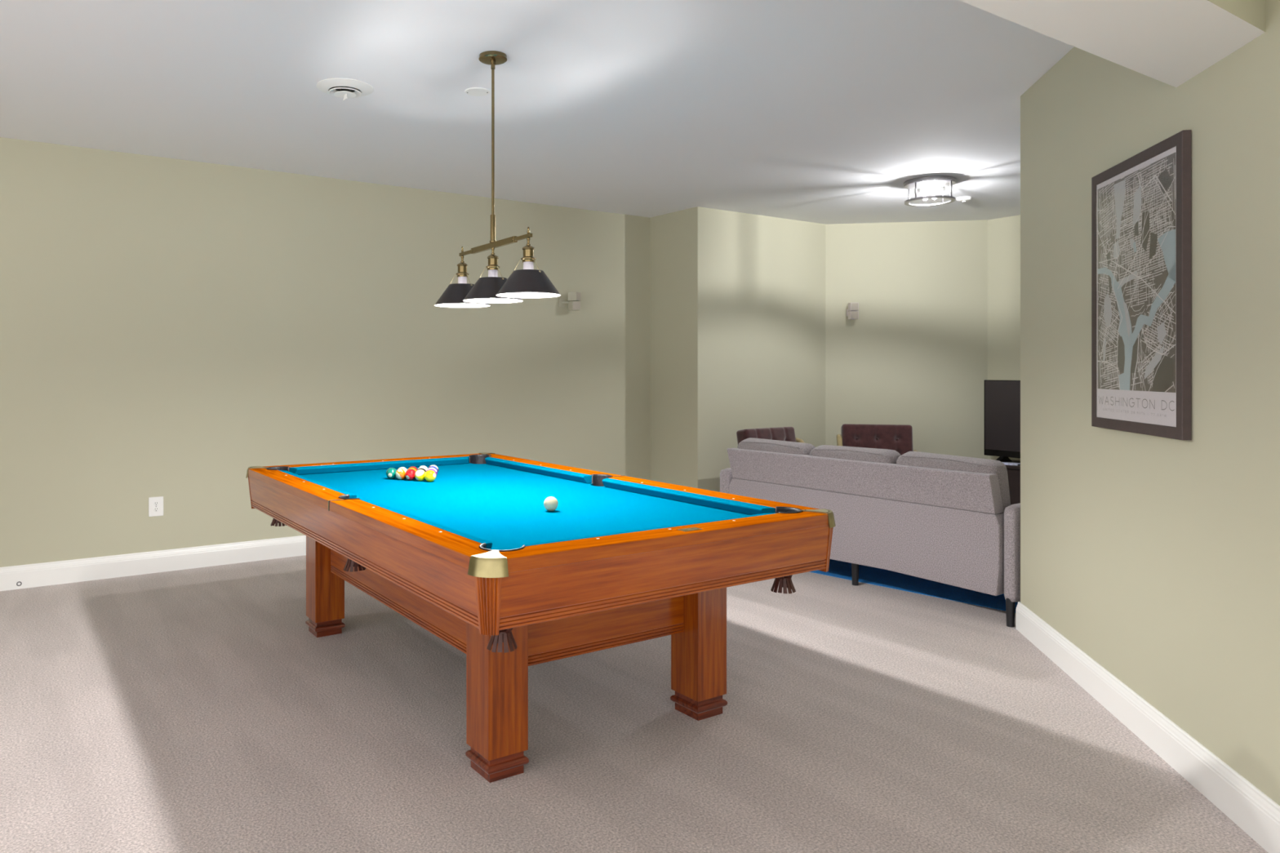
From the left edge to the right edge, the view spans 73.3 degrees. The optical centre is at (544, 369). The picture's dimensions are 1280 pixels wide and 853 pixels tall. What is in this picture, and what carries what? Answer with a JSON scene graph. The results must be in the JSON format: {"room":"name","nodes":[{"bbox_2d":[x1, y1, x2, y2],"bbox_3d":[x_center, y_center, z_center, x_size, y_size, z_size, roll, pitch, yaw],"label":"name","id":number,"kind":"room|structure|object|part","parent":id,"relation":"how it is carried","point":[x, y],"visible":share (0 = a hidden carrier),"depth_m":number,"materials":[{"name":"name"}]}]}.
{"room":"game room","nodes":[
{"label":"game room","id":0,"kind":"room"},
{"bbox_2d":[0,137,650,567],"bbox_3d":[-2.530,-0.033,5.740,8.532,2.745,0.140,0,0,-33],"label":"wall","id":1,"kind":"structure","parent":0,"point":[172,329],"depth_m":5.99,"materials":[{"name":"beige paint"}]},
{"bbox_2d":[16,581,22,586],"bbox_3d":[-3.201,1.308,5.203,0.028,0.028,0.004,0,0,-33],"label":"cable jack","id":2,"kind":"object","parent":1,"relation":"attached to","point":[18,584],"visible":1,"depth_m":5.20,"materials":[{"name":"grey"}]},
{"bbox_2d":[0,535,306,591],"bbox_3d":[-2.546,1.269,5.636,8.392,0.141,0.018,0,0,-33],"label":"baseboard","id":3,"kind":"structure","parent":1,"relation":"attached to","point":[52,573],"depth_m":5.59,"materials":[{"name":"white wood"}]},
{"bbox_2d":[148,496,163,516],"bbox_3d":[-2.561,0.905,5.632,0.090,0.128,0.010,0,0,-33],"label":"wall outlet","id":4,"kind":"object","parent":1,"relation":"attached to","point":[155,504],"visible":1,"depth_m":5.63,"materials":[{"name":"white plastic"}]},
{"bbox_2d":[153,501,159,506],"bbox_3d":[-2.559,0.886,5.629,0.033,0.033,0.003,0,0,-33],"label":"receptacle","id":5,"kind":"object","parent":4,"relation":"attached to","point":[155,503],"depth_m":5.63,"materials":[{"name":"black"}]},
{"bbox_2d":[153,506,159,511],"bbox_3d":[-2.559,0.925,5.629,0.033,0.033,0.003,0,0,-33],"label":"receptacle","id":6,"kind":"object","parent":4,"relation":"attached to","point":[155,508],"depth_m":5.63,"materials":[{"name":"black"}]},
{"bbox_2d":[559,292,580,310],"bbox_3d":[0.230,-0.586,7.358,0.178,0.156,0.110,0,0,30],"label":"wall speaker","id":7,"kind":"object","parent":1,"relation":"attached to","point":[574,298],"visible":1,"depth_m":7.31,"materials":[{"name":"beige"}]},
{"bbox_2d":[573,301,580,309],"bbox_3d":[0.276,-0.545,7.303,0.068,0.068,0.004,0,0,-25],"label":"grille","id":8,"kind":"object","parent":7,"relation":"attached to","point":[576,304],"depth_m":7.30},
{"bbox_2d":[576,292,580,300],"bbox_3d":[0.295,-0.625,7.319,0.004,0.068,0.068,0,0,32],"label":"grille","id":9,"kind":"object","parent":7,"relation":"attached to","point":[578,294],"depth_m":7.31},
{"bbox_2d":[0,0,1074,224],"bbox_3d":[1.200,-1.435,2.353,11.440,0.060,9.868,0,0,-33],"label":"ceiling","id":10,"kind":"structure","parent":0,"point":[815,111],"depth_m":4.39,"materials":[{"name":"white paint"}]},
{"bbox_2d":[316,78,373,100],"bbox_3d":[-0.992,-1.375,4.257,0.278,0.060,0.278,0,0,-33],"label":"ceiling vent","id":11,"kind":"object","parent":10,"relation":"in","point":[345,88],"visible":1,"depth_m":4.21,"materials":[{"name":"white plastic"}]},
{"bbox_2d":[464,87,489,96],"bbox_3d":[-0.338,-1.402,4.319,0.128,0.007,0.128,0,0,-33],"label":"cover plate","id":12,"kind":"object","parent":10,"relation":"attached to","point":[475,91],"visible":1,"depth_m":4.31,"materials":[{"name":"white plastic"}]},
{"bbox_2d":[434,50,560,307],"bbox_3d":[-0.230,-0.856,3.828,0.268,1.098,0.924,0,0,-30],"label":"pendant lamp","id":13,"kind":"object","parent":10,"relation":"hanging from","point":[528,282],"visible":1,"depth_m":3.78,"materials":[{"name":"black metal"}]},
{"bbox_2d":[434,246,489,307],"bbox_3d":[-0.394,-0.450,4.112,0.268,0.286,0.268,0,0,-33],"label":"lampshade","id":14,"kind":"object","parent":13,"relation":"attached to","point":[453,296],"depth_m":4.05,"materials":[{"name":"black metal"}]},
{"bbox_3d":[-0.230,-1.032,3.828,0.019,0.683,0.019,0,0,-30],"label":"rod","id":15,"kind":"part","parent":13,"relation":"part of","materials":[{"name":"gold metal"}]},
{"bbox_2d":[462,248,523,302],"bbox_3d":[-0.230,-0.450,3.828,0.268,0.286,0.268,0,0,-33],"label":"lampshade","id":16,"kind":"object","parent":13,"relation":"attached to","point":[485,290],"depth_m":3.77,"materials":[{"name":"black metal"}]},
{"bbox_2d":[496,226,560,297],"bbox_3d":[-0.066,-0.450,3.544,0.268,0.286,0.268,0,0,-33],"label":"lampshade","id":17,"kind":"object","parent":13,"relation":"attached to","point":[528,282],"depth_m":3.49,"materials":[{"name":"black metal"}]},
{"bbox_2d":[903,175,956,206],"bbox_3d":[2.876,-1.327,6.371,0.362,0.157,0.362,0,0,37],"label":"ceiling light","id":18,"kind":"object","parent":10,"relation":"attached to","point":[935,183],"visible":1,"depth_m":6.31,"materials":[{"name":"white glass"}]},
{"bbox_3d":[2.732,-1.317,6.279,0.012,0.115,0.012,0,0,37],"label":"post","id":19,"kind":"part","parent":18,"relation":"part of","materials":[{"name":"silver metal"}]},
{"bbox_3d":[2.843,-1.339,6.382,0.040,0.040,0.040,0,0,37],"label":"bulb","id":20,"kind":"part","parent":18,"relation":"part of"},
{"bbox_3d":[2.908,-1.339,6.359,0.040,0.040,0.040,0,0,37],"label":"bulb","id":21,"kind":"part","parent":18,"relation":"part of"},
{"bbox_3d":[2.967,-1.317,6.228,0.012,0.115,0.012,0,0,37],"label":"post","id":22,"kind":"part","parent":18,"relation":"part of","materials":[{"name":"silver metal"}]},
{"bbox_2d":[955,195,971,202],"bbox_3d":[3.434,-1.387,6.986,0.114,0.036,0.114,0,0,-33],"label":"smoke detector","id":23,"kind":"object","parent":10,"relation":"attached to","point":[965,198],"visible":1,"depth_m":6.95,"materials":[{"name":"white plastic"}]},
{"bbox_2d":[959,0,1265,87],"bbox_3d":[-0.573,-1.178,0.942,6.651,0.455,0.345,0,0,-33],"label":"ceiling beam","id":24,"kind":"structure","parent":10,"relation":"attached to","point":[1171,42],"depth_m":2.37,"materials":[{"name":"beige paint"}]},
{"bbox_2d":[0,555,1267,852],"bbox_3d":[1.200,1.365,2.353,11.440,0.050,9.868,0,0,-33],"label":"floor","id":25,"kind":"structure","parent":0,"point":[194,710],"depth_m":3.05,"materials":[{"name":"carpet"}]},
{"bbox_2d":[245,452,835,782],"bbox_3d":[-0.256,0.930,3.848,1.510,0.819,2.680,0,0,-33],"label":"pool table","id":26,"kind":"object","parent":25,"relation":"on","point":[473,555],"visible":1,"depth_m":3.08,"materials":[{"name":"brown wood"}]},
{"bbox_3d":[-1.558,0.652,4.556,0.058,0.174,0.058,0,0,-33],"label":"corner post","id":27,"kind":"part","parent":26,"relation":"part of","materials":[{"name":"brown wood"}]},
{"bbox_3d":[-1.178,0.545,4.014,0.117,0.040,1.342,0,0,-33],"label":"rail","id":28,"kind":"part","parent":26,"relation":"part of","materials":[{"name":"brown wood"}]},
{"bbox_2d":[279,470,356,497],"bbox_3d":[-1.086,0.545,4.020,0.044,0.039,1.058,0,0,-33],"label":"cushion","id":29,"kind":"object","parent":26,"relation":"on","point":[347,495],"depth_m":3.89,"materials":[{"name":"teal fabric"}]},
{"bbox_3d":[-1.117,0.944,4.351,0.150,0.638,0.155,0,0,-33],"label":"leg","id":30,"kind":"part","parent":26,"relation":"part of","materials":[{"name":"brown wood"}]},
{"bbox_3d":[-1.117,1.301,4.351,0.154,0.078,0.159,0,0,-33],"label":"leg","id":31,"kind":"part","parent":26,"relation":"part of","materials":[{"name":"brown wood"}]},
{"bbox_3d":[-0.942,0.545,4.918,1.445,0.040,0.117,0,0,-33],"label":"rail","id":32,"kind":"part","parent":26,"relation":"part of","materials":[{"name":"brown wood"}]},
{"bbox_2d":[288,456,469,475],"bbox_3d":[-0.899,0.545,4.851,1.085,0.039,0.044,0,0,-33],"label":"cushion","id":33,"kind":"object","parent":26,"relation":"on","point":[455,460],"depth_m":4.80,"materials":[{"name":"teal fabric"}]},
{"bbox_2d":[386,467,396,479],"bbox_3d":[-0.788,0.538,4.411,0.059,0.059,0.058,0,0,43],"label":"ball","id":34,"kind":"object","parent":26,"relation":"on","point":[390,473],"visible":0.94,"depth_m":4.39,"materials":[{"name":"green plastic"}]},
{"bbox_2d":[395,468,405,479],"bbox_3d":[-0.735,0.538,4.385,0.059,0.058,0.058,0,0,-10],"label":"ball","id":35,"kind":"object","parent":26,"relation":"on","point":[400,473],"visible":0.93,"depth_m":4.36,"materials":[{"name":"plastic"}]},
{"bbox_3d":[-0.468,0.545,2.906,0.117,0.040,1.259,0,0,-33],"label":"rail","id":36,"kind":"part","parent":26,"relation":"part of","materials":[{"name":"brown wood"}]},
{"bbox_2d":[404,468,415,480],"bbox_3d":[-0.682,0.538,4.359,0.058,0.059,0.058,0,0,-5],"label":"ball","id":37,"kind":"object","parent":26,"relation":"on","point":[410,473],"visible":0.93,"depth_m":4.34,"materials":[{"name":"red plastic"}]},
{"bbox_2d":[414,469,425,480],"bbox_3d":[-0.628,0.538,4.333,0.058,0.059,0.058,0,0,0],"label":"ball","id":38,"kind":"object","parent":26,"relation":"on","point":[420,474],"visible":0.95,"depth_m":4.31,"materials":[{"name":"plastic"}]},
{"bbox_2d":[360,499,492,549],"bbox_3d":[-0.447,0.545,3.022,0.044,0.039,1.058,0,0,-33],"label":"cushion","id":39,"kind":"object","parent":26,"relation":"on","point":[486,544],"depth_m":2.89,"materials":[{"name":"teal fabric"}]},
{"bbox_2d":[424,470,435,481],"bbox_3d":[-0.575,0.538,4.307,0.058,0.059,0.059,0,0,-2],"label":"ball","id":40,"kind":"object","parent":26,"relation":"on","point":[430,475],"visible":1,"depth_m":4.29,"materials":[{"name":"yellow plastic"}]},
{"bbox_3d":[-0.157,0.652,2.369,0.058,0.174,0.058,0,0,-33],"label":"corner post","id":41,"kind":"part","parent":26,"relation":"part of","materials":[{"name":"brown wood"}]},
{"bbox_3d":[-0.158,0.944,2.855,0.150,0.638,0.155,0,0,-33],"label":"leg","id":42,"kind":"part","parent":26,"relation":"part of","materials":[{"name":"brown wood"}]},
{"bbox_3d":[-0.158,1.301,2.855,0.154,0.078,0.159,0,0,-33],"label":"leg","id":43,"kind":"part","parent":26,"relation":"part of","materials":[{"name":"brown wood"}]},
{"bbox_2d":[484,457,591,483],"bbox_3d":[-0.066,0.545,4.674,0.044,0.039,1.058,0,0,-33],"label":"cushion","id":44,"kind":"object","parent":26,"relation":"on","point":[575,477],"depth_m":4.59,"materials":[{"name":"teal fabric"}]},
{"bbox_2d":[543,496,558,511],"bbox_3d":[0.027,0.538,3.414,0.059,0.059,0.058,0,0,43],"label":"cue ball","id":45,"kind":"object","parent":26,"relation":"on","point":[550,503],"visible":1,"depth_m":3.39,"materials":[{"name":"beige plastic"}]},
{"bbox_3d":[-0.022,0.545,4.754,0.117,0.040,1.342,0,0,-33],"label":"rail","id":46,"kind":"part","parent":26,"relation":"part of","materials":[{"name":"brown wood"}]},
{"bbox_2d":[524,513,773,546],"bbox_3d":[0.386,0.545,2.845,1.085,0.039,0.044,0,0,-33],"label":"cushion","id":47,"kind":"object","parent":26,"relation":"on","point":[762,514],"depth_m":2.79,"materials":[{"name":"teal fabric"}]},
{"bbox_3d":[0.430,0.545,2.777,1.445,0.040,0.117,0,0,-33],"label":"rail","id":48,"kind":"part","parent":26,"relation":"part of","materials":[{"name":"brown wood"}]},
{"bbox_2d":[602,478,775,515],"bbox_3d":[0.574,0.545,3.676,0.044,0.039,1.058,0,0,-33],"label":"cushion","id":49,"kind":"object","parent":26,"relation":"on","point":[723,504],"depth_m":3.60,"materials":[{"name":"teal fabric"}]},
{"bbox_3d":[0.477,0.524,2.796,0.076,0.002,0.038,0,0,-33],"label":"name plate","id":50,"kind":"part","parent":26,"relation":"part of","materials":[{"name":"gold metal"}]},
{"bbox_3d":[0.605,0.944,3.344,0.150,0.638,0.155,0,0,-33],"label":"leg","id":51,"kind":"part","parent":26,"relation":"part of","materials":[{"name":"brown wood"}]},
{"bbox_3d":[0.605,1.301,3.344,0.154,0.078,0.159,0,0,-33],"label":"leg","id":52,"kind":"part","parent":26,"relation":"part of","materials":[{"name":"brown wood"}]},
{"bbox_3d":[0.688,0.545,3.647,0.117,0.040,1.259,0,0,-33],"label":"rail","id":53,"kind":"part","parent":26,"relation":"part of","materials":[{"name":"brown wood"}]},
{"bbox_3d":[1.046,0.652,3.139,0.058,0.174,0.058,0,0,-33],"label":"corner post","id":54,"kind":"part","parent":26,"relation":"part of","materials":[{"name":"brown wood"}]},
{"bbox_2d":[736,426,804,444],"bbox_3d":[2.046,0.919,7.039,0.696,0.844,0.707,0,0,-33],"label":"armchair","id":55,"kind":"object","parent":25,"relation":"on","point":[780,433],"visible":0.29,"depth_m":7.22,"materials":[{"name":"brown fabric"}]},
{"bbox_3d":[2.316,0.690,7.219,0.048,0.200,0.561,0,0,-33],"label":"arm","id":56,"kind":"part","parent":55,"relation":"part of","materials":[{"name":"brown wood"}]},
{"bbox_2d":[835,423,917,455],"bbox_3d":[2.937,0.919,7.458,0.696,0.844,0.707,0,0,14],"label":"armchair","id":57,"kind":"object","parent":25,"relation":"on","point":[898,437],"visible":0.41,"depth_m":7.66,"materials":[{"name":"brown fabric"}]},
{"bbox_3d":[2.624,0.690,7.544,0.048,0.200,0.561,0,0,14],"label":"arm","id":58,"kind":"part","parent":57,"relation":"part of","materials":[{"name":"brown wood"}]},
{"bbox_2d":[808,559,1017,613],"bbox_3d":[2.849,1.337,5.721,1.750,0.004,1.750,0,0,-41],"label":"rug","id":59,"kind":"object","parent":25,"relation":"on","point":[868,575],"visible":0.16,"depth_m":5.27,"materials":[{"name":"blue fabric"}]},
{"bbox_2d":[720,437,1020,627],"bbox_3d":[2.166,0.909,5.484,0.937,0.861,2.086,0,0,-35],"label":"sofa","id":60,"kind":"object","parent":59,"relation":"on","point":[948,519],"visible":0.77,"depth_m":4.90,"materials":[{"name":"grey fabric"}]},
{"bbox_3d":[1.631,0.963,6.312,0.870,0.510,0.116,0,0,-35],"label":"arm","id":61,"kind":"part","parent":60,"relation":"part of","materials":[{"name":"grey fabric"}]},
{"bbox_2d":[737,437,815,455],"bbox_3d":[1.594,0.684,5.802,0.256,0.408,0.601,0,0,-35],"label":"cushion","id":62,"kind":"object","parent":60,"relation":"on","point":[751,444],"depth_m":5.70,"materials":[{"name":"grey fabric"}]},
{"bbox_2d":[808,444,900,463],"bbox_3d":[1.942,0.684,5.300,0.256,0.410,0.602,0,0,-35],"label":"cushion","id":63,"kind":"object","parent":60,"relation":"on","point":[840,452],"depth_m":5.20,"materials":[{"name":"grey fabric"}]},
{"bbox_3d":[1.931,1.257,5.304,0.047,0.165,0.047,0,0,-35],"label":"leg","id":64,"kind":"part","parent":60,"relation":"part of","materials":[{"name":"black wood"}]},
{"bbox_3d":[1.856,0.655,5.240,0.149,0.210,1.832,0,0,-35],"label":"backrest","id":65,"kind":"part","parent":60,"relation":"part of","materials":[{"name":"grey fabric"}]},
{"bbox_3d":[1.879,0.976,5.261,0.100,0.427,1.884,0,0,-35],"label":"panel","id":66,"kind":"part","parent":60,"relation":"part of","materials":[{"name":"grey fabric"}]},
{"bbox_2d":[896,451,1010,513],"bbox_3d":[2.291,0.684,4.799,0.256,0.413,0.604,0,0,-35],"label":"cushion","id":67,"kind":"object","parent":60,"relation":"on","point":[910,499],"depth_m":4.68,"materials":[{"name":"grey fabric"}]},
{"bbox_3d":[2.430,1.257,4.451,0.047,0.165,0.047,0,0,-35],"label":"leg","id":68,"kind":"part","parent":60,"relation":"part of","materials":[{"name":"black wood"}]},
{"bbox_3d":[2.767,0.963,4.680,0.870,0.510,0.079,0,0,-35],"label":"arm","id":69,"kind":"part","parent":60,"relation":"part of","materials":[{"name":"grey fabric"}]},
{"bbox_2d":[1005,459,1020,505],"bbox_3d":[4.504,1.083,6.983,0.481,0.512,1.640,0,0,-33],"label":"media console","id":70,"kind":"object","parent":25,"relation":"on","point":[1013,471],"visible":0.02,"depth_m":7.31,"materials":[{"name":"brown wood"}]},
{"bbox_2d":[983,379,1020,462],"bbox_3d":[4.337,0.462,7.226,0.240,0.731,1.260,0,0,-33],"label":"television","id":71,"kind":"object","parent":70,"relation":"on","point":[1002,398],"visible":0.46,"depth_m":7.61,"materials":[{"name":"black plastic"}]},
{"bbox_2d":[1001,462,1020,465],"bbox_3d":[4.041,0.821,7.411,0.150,0.014,0.110,0,0,42],"label":"magazine","id":72,"kind":"object","parent":70,"relation":"on","point":[1004,463],"visible":0.7,"depth_m":7.38,"materials":[{"name":"white paper"}]},
{"bbox_3d":[4.034,1.065,7.311,0.017,0.400,0.510,0,0,-33],"label":"door","id":73,"kind":"part","parent":70,"relation":"part of","materials":[{"name":"brown wood"}]},
{"bbox_2d":[650,208,686,486],"bbox_3d":[1.174,-0.033,7.736,0.140,2.745,0.496,0,0,-33],"label":"wall","id":74,"kind":"structure","parent":0,"point":[668,231],"depth_m":7.69,"materials":[{"name":"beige paint"}]},
{"bbox_2d":[686,206,825,492],"bbox_3d":[2.007,-0.033,7.891,1.710,2.745,0.140,0,0,-33],"label":"wall","id":75,"kind":"structure","parent":0,"point":[756,283],"depth_m":7.71,"materials":[{"name":"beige paint"}]},
{"bbox_2d":[825,219,987,458],"bbox_3d":[3.457,-0.033,8.216,1.466,2.745,0.140,0,0,9],"label":"wall","id":76,"kind":"structure","parent":0,"point":[915,354],"depth_m":8.14,"materials":[{"name":"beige paint"}]},
{"bbox_2d":[846,302,858,319],"bbox_3d":[2.948,-0.555,8.165,0.078,0.156,0.134,0,0,4],"label":"wall speaker","id":77,"kind":"object","parent":76,"relation":"attached to","point":[852,313],"visible":1,"depth_m":8.10,"materials":[{"name":"grey plastic"}]},
{"bbox_2d":[850,311,857,318],"bbox_3d":[2.945,-0.515,8.100,0.068,0.068,0.004,0,0,3],"label":"grille","id":78,"kind":"object","parent":77,"relation":"attached to","point":[853,314],"depth_m":8.10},
{"bbox_2d":[850,302,857,310],"bbox_3d":[2.945,-0.596,8.100,0.068,0.068,0.004,0,0,3],"label":"grille","id":79,"kind":"object","parent":77,"relation":"attached to","point":[854,306],"depth_m":8.10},
{"bbox_2d":[987,214,1020,460],"bbox_3d":[5.120,-0.033,6.671,0.140,2.745,3.310,0,0,-33],"label":"wall","id":80,"kind":"structure","parent":0,"point":[1003,233],"depth_m":7.89,"materials":[{"name":"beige paint"}]},
{"bbox_2d":[1020,0,1279,805],"bbox_3d":[2.138,-0.033,2.567,0.140,2.745,3.700,0,0,12],"label":"wall","id":81,"kind":"structure","parent":0,"point":[1157,558],"depth_m":2.91,"materials":[{"name":"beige paint"}]},
{"bbox_2d":[1091,129,1191,440],"bbox_3d":[2.168,-0.275,3.127,0.029,1.012,0.702,0,0,12],"label":"framed map","id":82,"kind":"object","parent":81,"relation":"attached to","point":[1141,204],"visible":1,"depth_m":3.05,"materials":[{"name":"paper"}]},
{"bbox_2d":[1015,601,1279,852],"bbox_3d":[2.062,1.269,2.590,0.018,0.141,3.712,0,0,12],"label":"baseboard","id":83,"kind":"structure","parent":81,"relation":"attached to","point":[1252,811],"depth_m":2.92,"materials":[{"name":"white wood"}]}
]}

